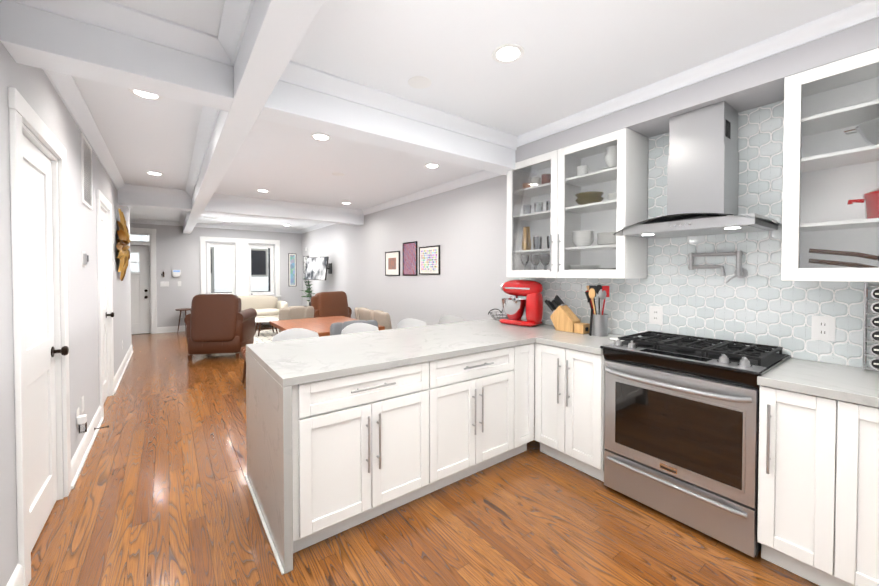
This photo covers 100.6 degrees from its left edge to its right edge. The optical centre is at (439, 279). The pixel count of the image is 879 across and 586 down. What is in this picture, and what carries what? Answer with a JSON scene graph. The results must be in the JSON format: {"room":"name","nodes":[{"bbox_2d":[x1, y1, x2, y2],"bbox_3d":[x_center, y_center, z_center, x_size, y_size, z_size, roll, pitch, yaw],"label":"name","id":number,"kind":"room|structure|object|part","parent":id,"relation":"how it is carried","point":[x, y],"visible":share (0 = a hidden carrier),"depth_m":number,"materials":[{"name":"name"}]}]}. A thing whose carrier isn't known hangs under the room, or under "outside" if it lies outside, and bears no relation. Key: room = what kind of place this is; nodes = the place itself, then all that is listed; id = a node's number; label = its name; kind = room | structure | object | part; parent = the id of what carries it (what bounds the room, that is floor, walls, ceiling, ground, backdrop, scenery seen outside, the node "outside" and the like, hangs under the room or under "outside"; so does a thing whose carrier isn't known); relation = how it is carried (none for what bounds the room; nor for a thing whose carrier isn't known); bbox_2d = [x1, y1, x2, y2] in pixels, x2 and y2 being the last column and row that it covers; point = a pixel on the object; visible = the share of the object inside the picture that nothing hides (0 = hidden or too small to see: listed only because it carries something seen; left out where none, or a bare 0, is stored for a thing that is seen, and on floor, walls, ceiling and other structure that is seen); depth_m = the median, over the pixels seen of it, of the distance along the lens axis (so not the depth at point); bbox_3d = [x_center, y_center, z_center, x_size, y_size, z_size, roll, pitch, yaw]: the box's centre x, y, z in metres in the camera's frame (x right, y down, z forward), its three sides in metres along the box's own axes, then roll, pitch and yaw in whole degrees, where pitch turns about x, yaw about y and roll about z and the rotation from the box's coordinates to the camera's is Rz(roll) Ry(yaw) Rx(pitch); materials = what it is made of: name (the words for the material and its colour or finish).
{"room":"kitchen","nodes":[
{"label":"kitchen","id":0,"kind":"room"},
{"bbox_2d":[0,41,130,585],"bbox_3d":[-2.191,0.068,1.948,0.120,2.600,11.070,-1,1,-37],"label":"wall","id":1,"kind":"structure","parent":0,"point":[35,88],"depth_m":2.47,"materials":[{"name":"grey paint"}]},
{"bbox_2d":[6,564,23,585],"bbox_3d":[-0.323,1.338,-0.417,0.028,0.140,5.010,-1,1,-37],"label":"baseboard","id":2,"kind":"structure","parent":1,"relation":"attached to","point":[17,578],"depth_m":1.55,"materials":[{"name":"white wood"}]},
{"bbox_2d":[8,87,70,585],"bbox_3d":[-2.152,0.274,1.918,0.143,2.190,0.966,-1,1,-37],"label":"door frame","id":3,"kind":"structure","parent":1,"relation":"attached to","point":[21,110],"depth_m":1.64,"materials":[{"name":"white wood"}]},
{"bbox_2d":[23,135,68,550],"bbox_3d":[-2.118,0.323,1.942,0.108,2.066,0.730,-1,1,-37],"label":"hall door","id":4,"kind":"structure","parent":1,"relation":"in","point":[38,234],"depth_m":2.00,"materials":[{"name":"white wood"}]},
{"bbox_2d":[76,407,86,433],"bbox_3d":[-2.587,1.021,2.642,0.051,0.170,0.090,-1,1,-37],"label":"outlet","id":5,"kind":"object","parent":1,"relation":"attached to","point":[81,419],"visible":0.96,"depth_m":2.62,"materials":[{"name":"white plastic"}]},
{"bbox_2d":[81,396,83,412],"bbox_3d":[-2.714,0.954,2.777,0.010,0.116,0.070,-1,1,-37],"label":"switch plate","id":6,"kind":"object","parent":1,"relation":"attached to","point":[82,399],"depth_m":2.76,"materials":[{"name":"white plastic"}]},
{"bbox_2d":[82,251,88,266],"bbox_3d":[-2.797,-0.158,2.883,0.028,0.120,0.120,-1,1,-37],"label":"thermostat","id":7,"kind":"object","parent":1,"relation":"attached to","point":[85,259],"visible":1,"depth_m":2.85,"materials":[{"name":"white plastic"}]},
{"bbox_2d":[80,133,92,209],"bbox_3d":[-2.916,-0.871,3.019,0.012,0.540,0.440,-1,1,-37],"label":"air vent","id":8,"kind":"object","parent":1,"relation":"in","point":[84,145],"visible":1,"depth_m":2.98,"materials":[{"name":"white metal"}]},
{"bbox_2d":[71,405,103,488],"bbox_3d":[-2.803,1.281,2.916,0.028,0.140,1.400,-1,1,-37],"label":"baseboard","id":9,"kind":"structure","parent":1,"relation":"attached to","point":[79,458],"depth_m":2.77,"materials":[{"name":"white wood"}]},
{"bbox_2d":[96,189,113,416],"bbox_3d":[-3.555,0.241,3.803,0.143,2.190,0.966,-1,1,-37],"label":"door frame","id":10,"kind":"structure","parent":1,"relation":"attached to","point":[102,202],"depth_m":4.11,"materials":[{"name":"white wood"}]},
{"bbox_2d":[101,209,113,401],"bbox_3d":[-3.521,0.291,3.827,0.108,2.066,0.730,-1,1,-37],"label":"hall door","id":11,"kind":"structure","parent":1,"relation":"in","point":[104,313],"depth_m":4.01,"materials":[{"name":"white wood"}]},
{"bbox_2d":[116,209,129,280],"bbox_3d":[-4.236,-0.451,4.895,0.124,0.947,0.993,-1,1,-37],"label":"sculpture","id":12,"kind":"object","parent":1,"relation":"attached to","point":[123,242],"visible":1,"depth_m":4.77,"materials":[{"name":"gold metal"}]},
{"bbox_2d":[114,210,132,392],"bbox_3d":[-4.617,0.054,5.334,0.028,2.510,2.780,-1,1,-37],"label":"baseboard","id":13,"kind":"structure","parent":1,"relation":"attached to","point":[117,378],"depth_m":5.22,"materials":[{"name":"white wood"}]},
{"bbox_2d":[130,223,301,326],"bbox_3d":[-5.845,-0.155,9.054,5.280,2.800,0.220,-1,1,-37],"label":"wall","id":14,"kind":"structure","parent":0,"point":[177,248],"depth_m":8.77,"materials":[{"name":"grey paint"}]},
{"bbox_2d":[130,233,148,241],"bbox_3d":[-6.992,-0.930,8.169,0.780,0.200,0.030,-1,1,-37],"label":"transom","id":15,"kind":"object","parent":14,"relation":"attached to","point":[138,234],"depth_m":8.27,"materials":[{"name":"white"}]},
{"bbox_2d":[130,245,150,333],"bbox_3d":[-6.975,0.246,8.167,0.772,2.004,0.114,-1,1,-37],"label":"front door","id":16,"kind":"structure","parent":14,"relation":"in","point":[140,301],"depth_m":8.31,"materials":[{"name":"white wood"}]},
{"bbox_2d":[130,227,156,333],"bbox_3d":[-6.988,0.055,8.180,1.036,2.410,0.223,-1,1,-37],"label":"door frame","id":17,"kind":"structure","parent":14,"relation":"attached to","point":[152,232],"depth_m":8.36,"materials":[{"name":"white wood"}]},
{"bbox_2d":[160,281,168,286],"bbox_3d":[-6.402,0.115,8.500,0.162,0.116,0.010,-1,1,-37],"label":"switch plate","id":18,"kind":"object","parent":14,"relation":"attached to","point":[164,283],"depth_m":8.50,"materials":[{"name":"white plastic"}]},
{"bbox_2d":[172,270,180,276],"bbox_3d":[-6.211,-0.138,8.616,0.170,0.160,0.044,-1,1,-37],"label":"panel","id":19,"kind":"object","parent":14,"relation":"attached to","point":[176,273],"visible":0.96,"depth_m":8.61,"materials":[{"name":"white plastic"}]},
{"bbox_2d":[157,322,269,332],"bbox_3d":[-5.222,1.168,9.386,3.250,0.140,0.028,-1,1,-37],"label":"baseboard","id":20,"kind":"structure","parent":14,"relation":"attached to","point":[168,329],"depth_m":8.59,"materials":[{"name":"white"}]},
{"bbox_2d":[207,242,235,294],"bbox_3d":[-5.516,-0.238,9.230,0.616,1.336,0.108,-1,1,-37],"label":"window","id":21,"kind":"structure","parent":14,"relation":"in","point":[233,262],"depth_m":9.24,"materials":[{"name":"white"}]},
{"bbox_2d":[200,236,280,298],"bbox_3d":[-5.096,-0.237,9.436,1.860,1.630,0.060,-1,1,-37],"label":"window frame","id":22,"kind":"structure","parent":14,"relation":"attached to","point":[242,280],"depth_m":9.43,"materials":[{"name":"white wood"}]},
{"bbox_2d":[248,244,273,294],"bbox_3d":[-4.782,-0.248,9.776,0.626,1.336,0.108,-1,1,-37],"label":"window","id":23,"kind":"structure","parent":14,"relation":"in","point":[271,257],"depth_m":9.82,"materials":[{"name":"white"}]},
{"bbox_2d":[288,253,296,285],"bbox_3d":[-4.107,-0.255,10.193,0.210,0.920,0.020,-1,1,-37],"label":"framed picture","id":24,"kind":"object","parent":14,"relation":"attached to","point":[292,274],"visible":0.98,"depth_m":10.19,"materials":[{"name":"blue"}]},
{"bbox_2d":[238,295,287,318],"bbox_3d":[-4.824,0.841,9.088,1.860,0.813,0.828,-1,1,-37],"label":"sofa","id":25,"kind":"object","parent":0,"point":[266,306],"depth_m":9.34,"materials":[{"name":"white fabric"}]},
{"bbox_2d":[28,325,818,585],"bbox_3d":[-1.808,1.399,3.652,5.280,0.120,13.910,-1,1,-37],"label":"floor","id":26,"kind":"structure","parent":0,"point":[160,494],"depth_m":2.02,"materials":[{"name":"brown wood"}]},
{"bbox_2d":[175,308,190,333],"bbox_3d":[-5.920,0.975,8.520,0.400,0.560,0.400,-1,1,-37],"label":"side table","id":27,"kind":"object","parent":26,"relation":"on","point":[183,309],"visible":0.67,"depth_m":8.38,"materials":[{"name":"brown wood"}]},
{"bbox_2d":[184,294,256,360],"bbox_3d":[-3.721,0.765,6.265,0.870,1.054,0.911,0,1,-12],"label":"recliner","id":28,"kind":"object","parent":26,"relation":"on","point":[218,323],"visible":0.96,"depth_m":5.88,"materials":[{"name":"brown leather"}]},
{"bbox_2d":[240,346,245,382],"bbox_3d":[-2.009,1.096,4.214,0.337,0.470,1.305,-1,1,-37],"label":"bench","id":29,"kind":"object","parent":26,"relation":"on","point":[243,353],"visible":0.02,"depth_m":4.58,"materials":[{"name":"brown wood"}]},
{"bbox_2d":[253,329,279,343],"bbox_3d":[-3.919,1.259,8.056,1.750,0.006,1.800,-1,1,-37],"label":"area rug","id":30,"kind":"object","parent":26,"relation":"on","point":[266,335],"visible":0.14,"depth_m":7.99,"materials":[{"name":"white fabric"}]},
{"bbox_2d":[255,317,278,335],"bbox_3d":[-3.938,1.083,8.288,0.660,0.342,0.660,-1,1,-37],"label":"coffee table","id":31,"kind":"object","parent":30,"relation":"on","point":[260,320],"visible":0.69,"depth_m":8.24,"materials":[{"name":"white wood"}]},
{"bbox_2d":[272,328,318,341],"bbox_3d":[-1.013,0.871,2.657,0.461,0.973,0.462,-1,1,-32],"label":"counter stool","id":32,"kind":"object","parent":26,"relation":"on","point":[294,333],"visible":0.06,"depth_m":2.83,"materials":[{"name":"white plastic"}]},
{"bbox_2d":[279,306,313,331],"bbox_3d":[-2.002,0.857,5.291,0.516,0.908,0.524,-1,1,-41],"label":"head chair","id":33,"kind":"object","parent":26,"relation":"on","point":[296,312],"visible":0.15,"depth_m":5.39,"materials":[{"name":"beige fabric"}]},
{"bbox_2d":[269,316,384,336],"bbox_3d":[-1.458,0.942,4.615,1.000,0.761,1.350,-1,1,-37],"label":"dining table","id":34,"kind":"object","parent":26,"relation":"on","point":[320,326],"visible":0.4,"depth_m":4.61,"materials":[{"name":"brown wood"}]},
{"bbox_2d":[311,291,351,317],"bbox_3d":[-2.245,0.754,6.926,0.911,1.054,0.870,1,1,33],"label":"recliner","id":35,"kind":"object","parent":26,"relation":"on","point":[329,304],"visible":0.44,"depth_m":6.63,"materials":[{"name":"brown leather"}]},
{"bbox_2d":[330,320,377,335],"bbox_3d":[-0.973,0.880,3.942,0.516,0.908,0.524,-1,1,-33],"label":"dining chair","id":36,"kind":"object","parent":26,"relation":"on","point":[337,328],"visible":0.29,"depth_m":3.70,"materials":[{"name":"grey fabric"}]},
{"bbox_2d":[341,323,378,333],"bbox_3d":[-0.588,0.865,2.974,0.461,0.973,0.462,-1,1,-35],"label":"counter stool","id":37,"kind":"object","parent":26,"relation":"on","point":[357,328],"visible":0.08,"depth_m":3.14,"materials":[{"name":"white plastic"}]},
{"bbox_2d":[354,307,370,320],"bbox_3d":[-1.224,0.861,5.093,0.524,0.908,0.516,-1,1,-38],"label":"dining chair","id":38,"kind":"object","parent":26,"relation":"on","point":[362,313],"visible":0.25,"depth_m":5.16,"materials":[{"name":"beige fabric"}]},
{"bbox_2d":[292,360,439,552],"bbox_3d":[-0.531,0.927,2.220,0.851,0.872,0.598,-1,1,-37],"label":"base cabinet","id":39,"kind":"object","parent":26,"relation":"on","point":[367,446],"depth_m":1.94,"materials":[{"name":"white wood"}]},
{"bbox_2d":[245,322,536,574],"bbox_3d":[-0.078,0.896,2.789,2.370,0.913,1.010,-1,1,-37],"label":"countertop","id":40,"kind":"structure","parent":39,"relation":"on","point":[276,371],"depth_m":2.12,"materials":[{"name":"stone"}]},
{"bbox_2d":[370,310,391,329],"bbox_3d":[-0.938,0.867,4.707,0.524,0.908,0.516,-1,1,-36],"label":"dining chair","id":41,"kind":"object","parent":26,"relation":"on","point":[381,318],"visible":0.31,"depth_m":4.65,"materials":[{"name":"beige fabric"}]},
{"bbox_2d":[396,318,425,328],"bbox_3d":[-0.170,0.860,3.284,0.461,0.973,0.462,-1,1,-38],"label":"counter stool","id":42,"kind":"object","parent":26,"relation":"on","point":[407,322],"visible":0.06,"depth_m":3.46,"materials":[{"name":"white plastic"}]},
{"bbox_2d":[439,315,463,323],"bbox_3d":[0.215,0.855,3.570,0.461,0.973,0.462,-1,1,-41],"label":"counter stool","id":43,"kind":"object","parent":26,"relation":"on","point":[444,319],"visible":0.04,"depth_m":3.74,"materials":[{"name":"white plastic"}]},
{"bbox_2d":[440,348,507,487],"bbox_3d":[0.063,0.919,2.662,0.873,0.872,0.598,-1,1,-37],"label":"base cabinet","id":44,"kind":"object","parent":26,"relation":"on","point":[473,387],"depth_m":2.41,"materials":[{"name":"white wood"}]},
{"bbox_2d":[508,343,535,458],"bbox_3d":[0.457,0.914,2.919,0.310,0.872,0.656,-1,1,-37],"label":"base cabinet","id":45,"kind":"object","parent":26,"relation":"on","point":[521,389],"depth_m":2.71,"materials":[{"name":"white wood"}]},
{"bbox_2d":[536,343,606,481],"bbox_3d":[1.106,0.917,2.744,0.689,0.872,0.555,-1,1,-37],"label":"base cabinet","id":46,"kind":"object","parent":26,"relation":"on","point":[570,384],"depth_m":2.53,"materials":[{"name":"white wood"}]},
{"bbox_2d":[600,331,790,556],"bbox_3d":[1.503,0.875,2.211,0.677,0.976,0.794,-1,1,-37],"label":"range","id":47,"kind":"object","parent":26,"relation":"on","point":[681,428],"visible":1,"depth_m":1.99,"materials":[{"name":"silver metal"}]},
{"bbox_2d":[757,385,811,579],"bbox_3d":[1.852,0.934,1.794,0.626,0.872,0.313,-1,1,-37],"label":"base cabinet","id":48,"kind":"object","parent":26,"relation":"on","point":[785,417],"depth_m":1.67,"materials":[{"name":"white wood"}]},
{"bbox_2d":[808,395,878,585],"bbox_3d":[2.054,0.939,1.523,0.626,0.872,0.602,-1,1,-37],"label":"base cabinet","id":49,"kind":"object","parent":26,"relation":"on","point":[843,456],"depth_m":1.51,"materials":[{"name":"white wood"}]},
{"bbox_2d":[464,318,878,407],"bbox_3d":[2.004,0.480,1.574,0.646,0.040,5.432,-1,1,-37],"label":"countertop","id":50,"kind":"structure","parent":49,"relation":"on","point":[851,384],"depth_m":1.77,"materials":[{"name":"stone"}]},
{"bbox_2d":[488,309,507,320],"bbox_3d":[0.637,0.359,3.764,0.418,0.123,0.246,-1,1,-37],"label":"wire basket","id":51,"kind":"object","parent":50,"relation":"on","point":[502,315],"visible":0.58,"depth_m":3.70,"materials":[{"name":"black metal"}]},
{"bbox_2d":[499,280,542,325],"bbox_3d":[0.788,0.215,3.447,0.315,0.421,0.423,-1,1,-45],"label":"stand mixer","id":52,"kind":"object","parent":50,"relation":"on","point":[515,307],"visible":1,"depth_m":3.34,"materials":[{"name":"red metal"}]},
{"bbox_2d":[544,295,589,333],"bbox_3d":[1.067,0.288,3.068,0.110,0.290,0.377,-1,1,-37],"label":"knife block","id":53,"kind":"object","parent":50,"relation":"on","point":[564,317],"visible":1,"depth_m":3.04,"materials":[{"name":"brown wood"}]},
{"bbox_2d":[585,285,608,335],"bbox_3d":[1.236,0.241,2.851,0.199,0.392,0.210,-1,1,-37],"label":"utensil crock","id":54,"kind":"object","parent":50,"relation":"on","point":[599,323],"visible":1,"depth_m":2.80,"materials":[{"name":"silver metal"}]},
{"bbox_2d":[863,282,878,370],"bbox_3d":[2.227,0.236,1.699,0.091,0.442,0.324,-1,1,-37],"label":"rack","id":55,"kind":"object","parent":50,"relation":"on","point":[874,348],"visible":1,"depth_m":1.78,"materials":[{"name":"silver metal"}]},
{"bbox_3d":[-2.770,0.966,8.407,0.500,0.579,1.800,-1,1,-37],"label":"cabinet","id":56,"kind":"object","parent":26,"relation":"on","visible":0},
{"bbox_2d":[300,278,314,305],"bbox_3d":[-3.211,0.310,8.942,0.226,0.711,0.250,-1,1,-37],"label":"plant","id":57,"kind":"object","parent":56,"relation":"on","point":[308,285],"visible":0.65,"depth_m":8.93,"materials":[{"name":"green plant"}]},
{"bbox_2d":[72,0,864,229],"bbox_3d":[-1.808,-1.361,3.604,5.280,0.200,13.910,-1,1,-37],"label":"ceiling","id":58,"kind":"structure","parent":0,"point":[579,56],"depth_m":2.17,"materials":[{"name":"white paint"}]},
{"bbox_2d":[146,171,163,175],"bbox_3d":[-3.419,-1.271,4.386,0.161,0.006,0.188,-1,1,-37],"label":"recessed light","id":59,"kind":"object","parent":58,"relation":"in","point":[148,172],"depth_m":4.39,"materials":[{"name":"white plastic"}]},
{"bbox_2d":[118,191,363,224],"bbox_3d":[-3.404,-1.168,5.754,4.680,0.260,0.220,-1,1,-37],"label":"cross beam","id":60,"kind":"structure","parent":58,"relation":"attached to","point":[136,199],"depth_m":5.78,"materials":[{"name":"white"}]},
{"bbox_2d":[183,0,324,233],"bbox_3d":[-2.085,-1.127,3.402,0.150,0.260,13.310,-1,1,-37],"label":"beam","id":61,"kind":"structure","parent":58,"relation":"attached to","point":[274,33],"depth_m":1.76,"materials":[{"name":"white paint"}]},
{"bbox_2d":[0,0,537,175],"bbox_3d":[-0.395,-1.114,2.621,3.590,0.260,0.200,-1,1,-37],"label":"cross beam","id":62,"kind":"structure","parent":58,"relation":"attached to","point":[35,37],"depth_m":1.89,"materials":[{"name":"white paint"}]},
{"bbox_2d":[129,89,162,99],"bbox_3d":[-1.976,-1.238,2.461,0.172,0.006,0.112,-1,1,-37],"label":"recessed light","id":63,"kind":"object","parent":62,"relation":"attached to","point":[144,95],"depth_m":2.46,"materials":[{"name":"white plastic"}]},
{"bbox_2d":[310,133,330,140],"bbox_3d":[-1.043,-1.251,3.210,0.174,0.006,0.184,-1,1,-37],"label":"recessed light","id":64,"kind":"object","parent":58,"relation":"in","point":[317,136],"depth_m":3.22,"materials":[{"name":"white plastic"}]},
{"bbox_2d":[408,76,431,88],"bbox_3d":[-0.124,-1.235,2.288,0.144,0.006,0.149,-1,1,-37],"label":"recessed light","id":65,"kind":"object","parent":58,"relation":"in","point":[419,82],"depth_m":2.29,"materials":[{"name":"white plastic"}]},
{"bbox_2d":[424,163,439,167],"bbox_3d":[-0.084,-1.266,4.070,0.174,0.006,0.177,-1,1,-37],"label":"recessed light","id":66,"kind":"object","parent":58,"relation":"in","point":[431,165],"depth_m":4.06,"materials":[{"name":"white plastic"}]},
{"bbox_2d":[492,44,523,63],"bbox_3d":[0.374,-1.230,1.989,0.176,0.006,0.176,-1,1,-37],"label":"recessed light","id":67,"kind":"object","parent":58,"relation":"in","point":[507,53],"depth_m":1.99,"materials":[{"name":"white plastic"}]},
{"bbox_2d":[302,106,869,386],"bbox_3d":[0.098,-0.085,4.994,0.390,2.800,13.830,-1,1,-37],"label":"wall","id":68,"kind":"structure","parent":0,"point":[464,228],"depth_m":5.30,"materials":[{"name":"grey paint"}]},
{"bbox_2d":[303,256,308,273],"bbox_3d":[-3.661,-0.387,10.014,0.020,0.490,0.420,-1,1,-37],"label":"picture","id":69,"kind":"object","parent":68,"relation":"attached to","point":[304,260],"visible":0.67,"depth_m":10.11,"materials":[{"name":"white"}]},
{"bbox_2d":[304,257,331,279],"bbox_3d":[-2.818,-0.244,8.541,0.431,0.538,0.921,-1,1,-37],"label":"screen","id":70,"kind":"object","parent":68,"relation":"attached to","point":[316,268],"visible":1,"depth_m":8.46,"materials":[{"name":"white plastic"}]},
{"bbox_2d":[385,251,399,275],"bbox_3d":[-0.796,-0.260,6.164,0.020,0.410,0.480,-1,1,-37],"label":"picture","id":71,"kind":"object","parent":68,"relation":"attached to","point":[392,263],"visible":0.98,"depth_m":6.15,"materials":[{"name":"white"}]},
{"bbox_2d":[403,241,417,275],"bbox_3d":[-0.465,-0.315,5.718,0.020,0.525,0.410,-1,1,-37],"label":"picture","id":72,"kind":"object","parent":68,"relation":"attached to","point":[409,258],"visible":0.98,"depth_m":5.70,"materials":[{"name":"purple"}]},
{"bbox_2d":[419,245,439,274],"bbox_3d":[-0.149,-0.270,5.293,0.020,0.410,0.510,-1,1,-37],"label":"picture","id":73,"kind":"object","parent":68,"relation":"attached to","point":[429,260],"visible":0.98,"depth_m":5.28,"materials":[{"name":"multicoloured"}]},
{"bbox_2d":[9,0,878,233],"bbox_3d":[-1.808,-1.216,3.607,4.680,0.090,13.310,-1,1,-37],"label":"crown molding","id":74,"kind":"structure","parent":68,"relation":"attached to","point":[223,47],"depth_m":2.26,"materials":[{"name":"white wood"}]},
{"bbox_2d":[507,128,647,278],"bbox_3d":[1.067,-0.530,3.035,0.366,1.038,1.098,-1,1,-37],"label":"upper cabinet","id":75,"kind":"object","parent":68,"relation":"attached to","point":[562,218],"visible":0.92,"depth_m":2.94,"materials":[{"name":"white wood"}]},
{"bbox_2d":[521,227,541,249],"label":"glasses","id":76,"kind":"object","parent":75,"relation":"in","point":[527,230],"depth_m":3.35,"materials":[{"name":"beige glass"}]},
{"bbox_2d":[520,236,549,269],"label":"glasses","id":77,"kind":"object","parent":75,"relation":"in","point":[532,259],"depth_m":3.27,"materials":[{"name":"clear glass"}]},
{"bbox_2d":[523,201,550,213],"label":"glasses","id":78,"kind":"object","parent":75,"relation":"in","point":[541,204],"depth_m":3.26,"materials":[{"name":"clear glass"}]},
{"bbox_2d":[527,174,550,187],"label":"cups","id":79,"kind":"object","parent":75,"relation":"in","point":[542,181],"depth_m":3.21,"materials":[{"name":"white ceramic"}]},
{"bbox_2d":[577,165,589,175],"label":"cup","id":80,"kind":"object","parent":75,"relation":"in","point":[580,170],"depth_m":2.89,"materials":[{"name":"white ceramic"}]},
{"bbox_2d":[570,265,615,269],"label":"plate","id":81,"kind":"object","parent":75,"relation":"in","point":[579,267],"depth_m":2.83,"materials":[{"name":"white ceramic"}]},
{"bbox_2d":[572,230,615,246],"label":"bowls","id":82,"kind":"object","parent":75,"relation":"in","point":[589,235],"depth_m":2.85,"materials":[{"name":"white ceramic"}]},
{"bbox_2d":[575,191,616,204],"label":"bowls","id":83,"kind":"object","parent":75,"relation":"in","point":[582,200],"depth_m":2.80,"materials":[{"name":"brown ceramic"}]},
{"bbox_2d":[601,146,616,169],"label":"vase","id":84,"kind":"object","parent":75,"relation":"in","point":[610,156],"depth_m":2.71,"materials":[{"name":"white ceramic"}]},
{"bbox_2d":[514,100,878,368],"bbox_3d":[1.911,-0.293,2.219,0.005,1.483,3.818,-1,1,-37],"label":"tile backsplash","id":85,"kind":"structure","parent":68,"relation":"attached to","point":[762,302],"depth_m":2.26,"materials":[{"name":"white tile"}]},
{"bbox_2d":[649,306,662,324],"bbox_3d":[1.579,0.264,2.663,0.009,0.132,0.090,-1,1,-37],"label":"electrical outlet plate","id":86,"kind":"object","parent":85,"relation":"attached to","point":[655,312],"depth_m":2.66,"materials":[{"name":"white plastic"}]},
{"bbox_2d":[688,251,747,282],"bbox_3d":[1.762,-0.074,2.330,0.104,0.198,0.302,-1,1,-37],"label":"pot filler","id":87,"kind":"object","parent":85,"relation":"attached to","point":[740,272],"visible":0.98,"depth_m":2.29,"materials":[{"name":"silver metal"}]},
{"bbox_2d":[811,315,835,341],"bbox_3d":[2.085,0.268,1.982,0.009,0.132,0.090,-1,1,-37],"label":"electrical outlet plate","id":88,"kind":"object","parent":85,"relation":"attached to","point":[823,327],"depth_m":1.98,"materials":[{"name":"white plastic"}]},
{"bbox_2d":[613,101,781,238],"bbox_3d":[1.559,-0.658,2.232,0.532,0.754,0.800,-1,1,-37],"label":"range hood","id":89,"kind":"object","parent":68,"relation":"attached to","point":[702,177],"visible":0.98,"depth_m":2.20,"materials":[{"name":"silver metal"}]},
{"bbox_2d":[781,48,878,281],"bbox_3d":[2.240,-0.503,1.490,0.328,1.038,1.182,-1,1,-37],"label":"upper cabinet","id":90,"kind":"object","parent":68,"relation":"attached to","point":[830,168],"depth_m":1.85,"materials":[{"name":"white wood"}]},
{"bbox_3d":[2.176,-0.366,1.591,0.292,0.722,0.788,-1,1,-37],"label":"right cookware cabinet","id":91,"kind":"part","parent":90,"relation":"part of","materials":[{"name":"white wood"}]},
{"bbox_2d":[515,17,878,161],"bbox_3d":[2.288,-1.123,1.426,0.330,0.200,4.920,-1,1,-37],"label":"soffit","id":92,"kind":"structure","parent":0,"point":[758,83],"depth_m":2.09,"materials":[{"name":"grey paint"}]},
{"label":"outside","id":93,"kind":"structure","parent":0,"visible":0},
{"bbox_2d":[130,235,269,324],"bbox_3d":[-11.006,-2.957,17.805,20.000,9.900,20.000,-1,1,-37],"label":"street","id":94,"kind":"structure","parent":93,"point":[257,280],"depth_m":17.25,"materials":[{"name":"grey"}]}
]}

